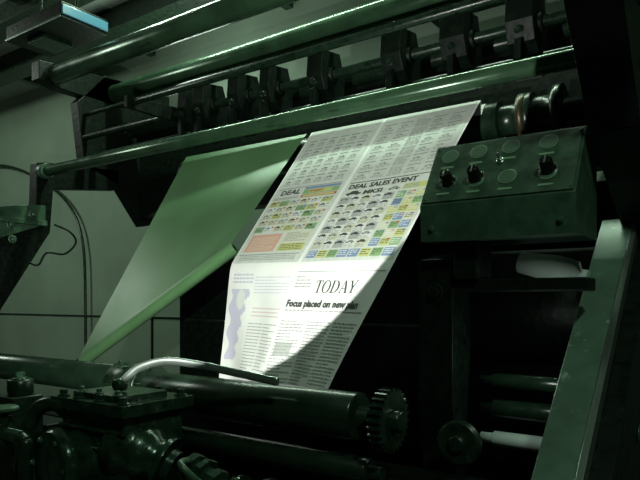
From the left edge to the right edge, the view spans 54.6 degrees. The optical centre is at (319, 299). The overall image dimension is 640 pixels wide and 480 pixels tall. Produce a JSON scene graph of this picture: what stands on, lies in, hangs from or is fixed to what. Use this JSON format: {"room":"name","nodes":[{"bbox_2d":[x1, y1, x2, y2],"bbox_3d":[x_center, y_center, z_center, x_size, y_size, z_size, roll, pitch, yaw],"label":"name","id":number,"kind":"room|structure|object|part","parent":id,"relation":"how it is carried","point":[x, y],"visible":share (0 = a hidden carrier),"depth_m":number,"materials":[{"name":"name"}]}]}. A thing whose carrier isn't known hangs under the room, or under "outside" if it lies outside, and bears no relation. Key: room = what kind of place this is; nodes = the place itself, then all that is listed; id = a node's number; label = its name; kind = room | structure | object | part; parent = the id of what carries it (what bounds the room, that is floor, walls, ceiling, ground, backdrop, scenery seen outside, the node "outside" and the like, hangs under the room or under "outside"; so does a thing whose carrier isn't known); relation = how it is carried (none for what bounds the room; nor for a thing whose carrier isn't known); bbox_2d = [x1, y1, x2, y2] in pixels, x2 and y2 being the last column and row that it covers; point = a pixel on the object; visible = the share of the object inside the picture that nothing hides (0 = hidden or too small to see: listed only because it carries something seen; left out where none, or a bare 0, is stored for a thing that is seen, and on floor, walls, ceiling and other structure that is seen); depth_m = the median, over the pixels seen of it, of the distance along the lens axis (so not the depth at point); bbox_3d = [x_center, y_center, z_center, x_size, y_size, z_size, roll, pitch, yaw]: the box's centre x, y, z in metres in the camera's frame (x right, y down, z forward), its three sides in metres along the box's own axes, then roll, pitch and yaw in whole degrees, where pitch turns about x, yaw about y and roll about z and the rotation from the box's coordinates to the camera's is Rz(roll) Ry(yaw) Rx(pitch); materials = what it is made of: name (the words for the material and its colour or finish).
{"room":"print shop","nodes":[
{"label":"print shop","id":0,"kind":"room"},
{"bbox_2d":[19,76,49,89],"bbox_3d":[-5.066,-2.300,3.514,0.070,0.100,7.680,0,0,35],"label":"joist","id":1,"kind":"object","parent":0,"point":[28,80],"depth_m":6.40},
{"bbox_2d":[5,0,107,56],"bbox_3d":[-1.716,-2.010,4.027,0.645,0.680,0.330,0,0,35],"label":"ceiling light fixture","id":2,"kind":"object","parent":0,"point":[58,28],"depth_m":3.94,"materials":[{"name":"grey metal"}]},
{"bbox_2d":[0,0,127,100],"bbox_3d":[-2.069,-2.400,1.404,13.000,0.100,7.900,0,0,35],"label":"ceiling","id":3,"kind":"structure","parent":0,"point":[95,7],"depth_m":5.79,"materials":[{"name":"paint"}]},
{"bbox_2d":[0,0,94,43],"bbox_3d":[-0.538,-2.250,3.567,13.000,0.200,0.200,0,0,35],"label":"ceiling beam","id":4,"kind":"structure","parent":3,"relation":"attached to","point":[11,13],"depth_m":4.74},
{"bbox_2d":[0,0,214,86],"bbox_3d":[-0.220,-2.250,4.015,13.000,0.200,0.200,0,0,35],"label":"ceiling beam","id":5,"kind":"structure","parent":3,"relation":"attached to","point":[130,16],"depth_m":4.96,"materials":[{"name":"metal"}]},
{"bbox_2d":[9,0,155,56],"bbox_3d":[-3.760,-2.300,2.589,0.070,0.100,7.680,0,0,35],"label":"joist","id":6,"kind":"object","parent":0,"point":[21,2],"depth_m":4.70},
{"bbox_2d":[281,3,292,9],"bbox_3d":[-2.455,-2.300,1.664,0.070,0.100,7.680,0,0,35],"label":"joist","id":7,"kind":"object","parent":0,"point":[289,6],"depth_m":4.77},
{"bbox_2d":[0,0,605,396],"bbox_3d":[0.184,-0.450,4.587,13.000,3.800,0.100,0,0,35],"label":"wall","id":8,"kind":"structure","parent":0,"point":[36,125],"depth_m":6.34,"materials":[{"name":"paint"}]},
{"bbox_2d":[0,164,86,346],"bbox_3d":[-3.769,-0.092,7.251,3.467,3.084,0.027,0,0,35],"label":"conduit","id":9,"kind":"object","parent":8,"relation":"attached to","point":[1,165],"visible":0.73,"depth_m":6.27,"materials":[{"name":"black"}]},
{"bbox_2d":[0,313,179,358],"bbox_3d":[0.151,0.802,4.540,13.000,1.295,0.015,0,0,35],"label":"trim","id":10,"kind":"structure","parent":8,"relation":"attached to","point":[0,313],"depth_m":5.75,"materials":[{"name":"black metal"}]},
{"bbox_3d":[-2.069,1.500,1.404,13.000,0.100,7.900,0,0,35],"label":"floor","id":11,"kind":"structure","parent":0,"visible":0},
{"bbox_2d":[0,371,62,479],"bbox_3d":[-0.917,0.828,1.838,0.280,1.245,0.240,0,0,35],"label":"block","id":12,"kind":"object","parent":11,"relation":"on","point":[20,388],"visible":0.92,"depth_m":1.74,"materials":[{"name":"green metal"}]},
{"bbox_2d":[13,383,193,479],"bbox_3d":[-0.554,0.830,1.535,0.524,1.240,0.274,0,0,35],"label":"gearbox","id":13,"kind":"object","parent":11,"relation":"on","point":[134,433],"visible":0.96,"depth_m":1.43,"materials":[{"name":"green metal"}]},
{"bbox_2d":[0,404,32,479],"bbox_3d":[-0.794,0.505,1.542,0.261,0.489,0.068,0,0,35],"label":"pipe manifold","id":14,"kind":"object","parent":13,"relation":"attached to","point":[9,433],"visible":1,"depth_m":1.48,"materials":[{"name":"green metal"}]},
{"bbox_2d":[112,357,278,390],"bbox_3d":[-0.297,0.179,1.473,0.416,0.083,0.045,0,0,9],"label":"handle","id":15,"kind":"object","parent":13,"relation":"on","point":[121,384],"visible":0.99,"depth_m":1.49,"materials":[{"name":"silver metal"}]},
{"bbox_2d":[177,453,230,479],"bbox_3d":[-0.256,0.387,1.352,0.150,0.091,0.117,0,0,35],"label":"coupling","id":16,"kind":"object","parent":13,"relation":"attached to","point":[196,466],"visible":1,"depth_m":1.35,"materials":[{"name":"green metal"}]},
{"bbox_2d":[231,474,277,479],"bbox_3d":[-0.040,0.924,1.327,0.440,1.052,0.104,0,0,35],"label":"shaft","id":17,"kind":"object","parent":11,"relation":"on","point":[239,476],"visible":0.98,"depth_m":1.42,"materials":[{"name":"green metal"}]},
{"bbox_2d":[0,0,639,479],"bbox_3d":[-0.434,-0.375,2.605,3.320,3.651,2.350,0,0,35],"label":"press","id":18,"kind":"object","parent":11,"relation":"on","point":[591,431],"visible":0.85,"depth_m":2.39,"materials":[{"name":"dark green enamelled metal"},{"name":"steel"}]},
{"bbox_2d":[26,224,76,265],"bbox_3d":[-1.557,-0.319,3.595,0.280,0.253,0.051,0,0,-35],"label":"loose cable","id":19,"kind":"object","parent":18,"relation":"attached to","point":[56,225],"visible":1,"depth_m":3.62,"materials":[{"name":"black rubber"}]},
{"bbox_3d":[-1.686,0.005,3.571,0.160,2.890,2.080,0,0,35],"label":"frame","id":20,"kind":"part","parent":18,"relation":"part of","materials":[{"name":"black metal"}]},
{"bbox_2d":[102,360,166,386],"bbox_3d":[-0.561,0.335,1.889,0.140,0.310,0.155,0,0,35],"label":"housing","id":21,"kind":"object","parent":18,"relation":"on","point":[121,367],"visible":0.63,"depth_m":1.85,"materials":[{"name":"green metal"}]},
{"bbox_2d":[0,353,113,389],"bbox_3d":[-1.270,0.262,2.468,1.675,0.100,0.100,0,0,35],"label":"roller","id":22,"kind":"object","parent":21,"relation":"attached to","point":[65,373],"visible":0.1,"depth_m":2.18,"materials":[{"name":"metal"}]},
{"bbox_2d":[140,371,369,440],"bbox_3d":[-0.200,0.262,1.600,0.775,0.108,0.108,0,0,35],"label":"roller","id":23,"kind":"object","parent":21,"relation":"attached to","point":[342,414],"visible":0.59,"depth_m":1.48,"materials":[{"name":"metal"}]},
{"bbox_2d":[366,387,408,453],"bbox_3d":[0.149,0.262,1.353,0.070,0.140,0.140,0,0,35],"label":"gear","id":24,"kind":"object","parent":23,"relation":"attached to","point":[387,419],"visible":1,"depth_m":1.32,"materials":[{"name":"green metal"}]},
{"bbox_2d":[182,426,385,479],"bbox_3d":[-0.186,0.385,1.602,0.795,0.060,0.060,0,0,35],"label":"roller","id":25,"kind":"object","parent":21,"relation":"attached to","point":[331,464],"visible":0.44,"depth_m":1.50,"materials":[{"name":"metal"}]},
{"bbox_2d":[48,0,298,83],"bbox_3d":[-0.306,-1.335,2.778,3.130,0.116,0.116,0,0,35],"label":"roller","id":26,"kind":"object","parent":18,"relation":"attached to","point":[217,14],"visible":1,"depth_m":3.06,"materials":[{"name":"green metal"}]},
{"bbox_2d":[108,0,466,102],"bbox_3d":[-0.069,-1.325,3.112,3.130,0.116,0.116,0,0,35],"label":"roller","id":27,"kind":"object","parent":18,"relation":"attached to","point":[376,13],"visible":0.95,"depth_m":3.15,"materials":[{"name":"green metal"}]},
{"bbox_2d":[43,48,576,175],"bbox_3d":[-0.347,-0.748,2.720,3.130,0.062,0.062,0,0,35],"label":"roller","id":28,"kind":"object","parent":18,"relation":"attached to","point":[563,60],"visible":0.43,"depth_m":2.37,"materials":[{"name":"green metal"}]},
{"bbox_2d":[82,0,572,154],"bbox_3d":[-0.248,-0.982,2.859,3.130,0.364,0.420,0,0,35],"label":"shaft","id":29,"kind":"object","parent":18,"relation":"attached to","point":[202,105],"visible":0.84,"depth_m":2.63,"materials":[{"name":"green metal"}]},
{"bbox_2d":[125,21,569,138],"bbox_3d":[0.000,-1.100,3.210,3.130,0.070,0.070,0,0,35],"label":"roller","id":30,"kind":"object","parent":18,"relation":"attached to","point":[560,30],"visible":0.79,"depth_m":2.98,"materials":[{"name":"metal"}]},
{"bbox_2d":[176,83,586,174],"bbox_3d":[0.148,-0.620,2.493,2.060,0.176,0.176,0,0,35],"label":"shaft","id":31,"kind":"object","parent":18,"relation":"attached to","point":[531,113],"visible":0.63,"depth_m":2.05,"materials":[{"name":"green metal"}]},
{"bbox_2d":[219,100,484,388],"bbox_3d":[0.060,-0.164,2.045,0.715,1.047,0.840,0,0,35],"label":"newspaper web","id":32,"kind":"object","parent":31,"relation":"hanging from","point":[306,277],"visible":0.91,"depth_m":1.96,"materials":[{"name":"grey paper"}]},
{"bbox_2d":[437,419,481,466],"bbox_3d":[0.325,0.330,1.436,0.106,0.106,0.060,0,0,35],"label":"handwheel","id":33,"kind":"object","parent":18,"relation":"attached to","point":[459,442],"visible":1,"depth_m":1.41,"materials":[{"name":"green metal"}]},
{"bbox_2d":[420,125,596,246],"bbox_3d":[0.443,-0.263,1.469,0.355,0.245,0.210,0,0,35],"label":"control box","id":34,"kind":"object","parent":18,"relation":"attached to","point":[541,187],"visible":1,"depth_m":1.40,"materials":[{"name":"green metal"}]},
{"bbox_2d":[480,431,542,451],"bbox_3d":[0.559,0.365,1.564,0.315,0.040,0.040,0,0,35],"label":"roller","id":35,"kind":"object","parent":18,"relation":"attached to","point":[532,443],"visible":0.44,"depth_m":1.59,"materials":[{"name":"white metal"}]},
{"bbox_2d":[479,399,551,422],"bbox_3d":[0.559,0.285,1.564,0.315,0.048,0.048,0,0,35],"label":"roller","id":36,"kind":"object","parent":18,"relation":"attached to","point":[498,408],"visible":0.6,"depth_m":1.58,"materials":[{"name":"metal"}]},
{"bbox_2d":[479,373,558,392],"bbox_3d":[0.559,0.212,1.564,0.315,0.040,0.040,0,0,35],"label":"roller","id":37,"kind":"object","parent":18,"relation":"attached to","point":[547,384],"visible":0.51,"depth_m":1.58,"materials":[{"name":"metal"}]},
{"bbox_2d":[454,241,595,291],"bbox_3d":[0.471,-0.080,1.443,0.300,0.119,0.100,0,0,35],"label":"bracket","id":38,"kind":"object","parent":18,"relation":"attached to","point":[472,259],"depth_m":1.46,"materials":[{"name":"metal"}]},
{"bbox_2d":[469,247,594,364],"bbox_3d":[0.698,0.020,1.895,0.470,0.350,0.350,0,0,35],"label":"cylinder","id":39,"kind":"object","parent":18,"relation":"attached to","point":[523,327],"visible":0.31,"depth_m":1.80,"materials":[{"name":"black metal"}]},
{"bbox_2d":[516,252,589,277],"bbox_3d":[0.599,-0.083,1.597,0.183,0.088,0.076,0,0,35],"label":"tube","id":40,"kind":"object","parent":18,"relation":"attached to","point":[535,265],"visible":0.79,"depth_m":1.57,"materials":[{"name":"grey cardboard"}]},
{"bbox_3d":[0.859,-0.375,1.689,0.150,3.651,2.350,0,0,35],"label":"frame","id":41,"kind":"part","parent":18,"relation":"part of","materials":[{"name":"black metal"}]},
{"bbox_3d":[-0.683,0.068,2.370,0.834,0.536,0.201,0,0,35],"label":"bar","id":42,"kind":"object","parent":18,"relation":"attached to","visible":0},
{"bbox_2d":[78,134,305,361],"bbox_3d":[-0.507,-0.207,2.510,0.731,0.949,0.578,0,0,35],"label":"metal plate","id":43,"kind":"object","parent":42,"relation":"on","point":[212,196],"visible":0.99,"depth_m":2.51,"materials":[{"name":"green metal"}]},
{"bbox_2d":[419,254,470,475],"bbox_3d":[0.304,0.665,1.589,0.220,1.570,0.136,0,0,35],"label":"support post","id":44,"kind":"object","parent":11,"relation":"on","point":[444,311],"visible":0.96,"depth_m":1.54,"materials":[{"name":"black metal"}]}
]}

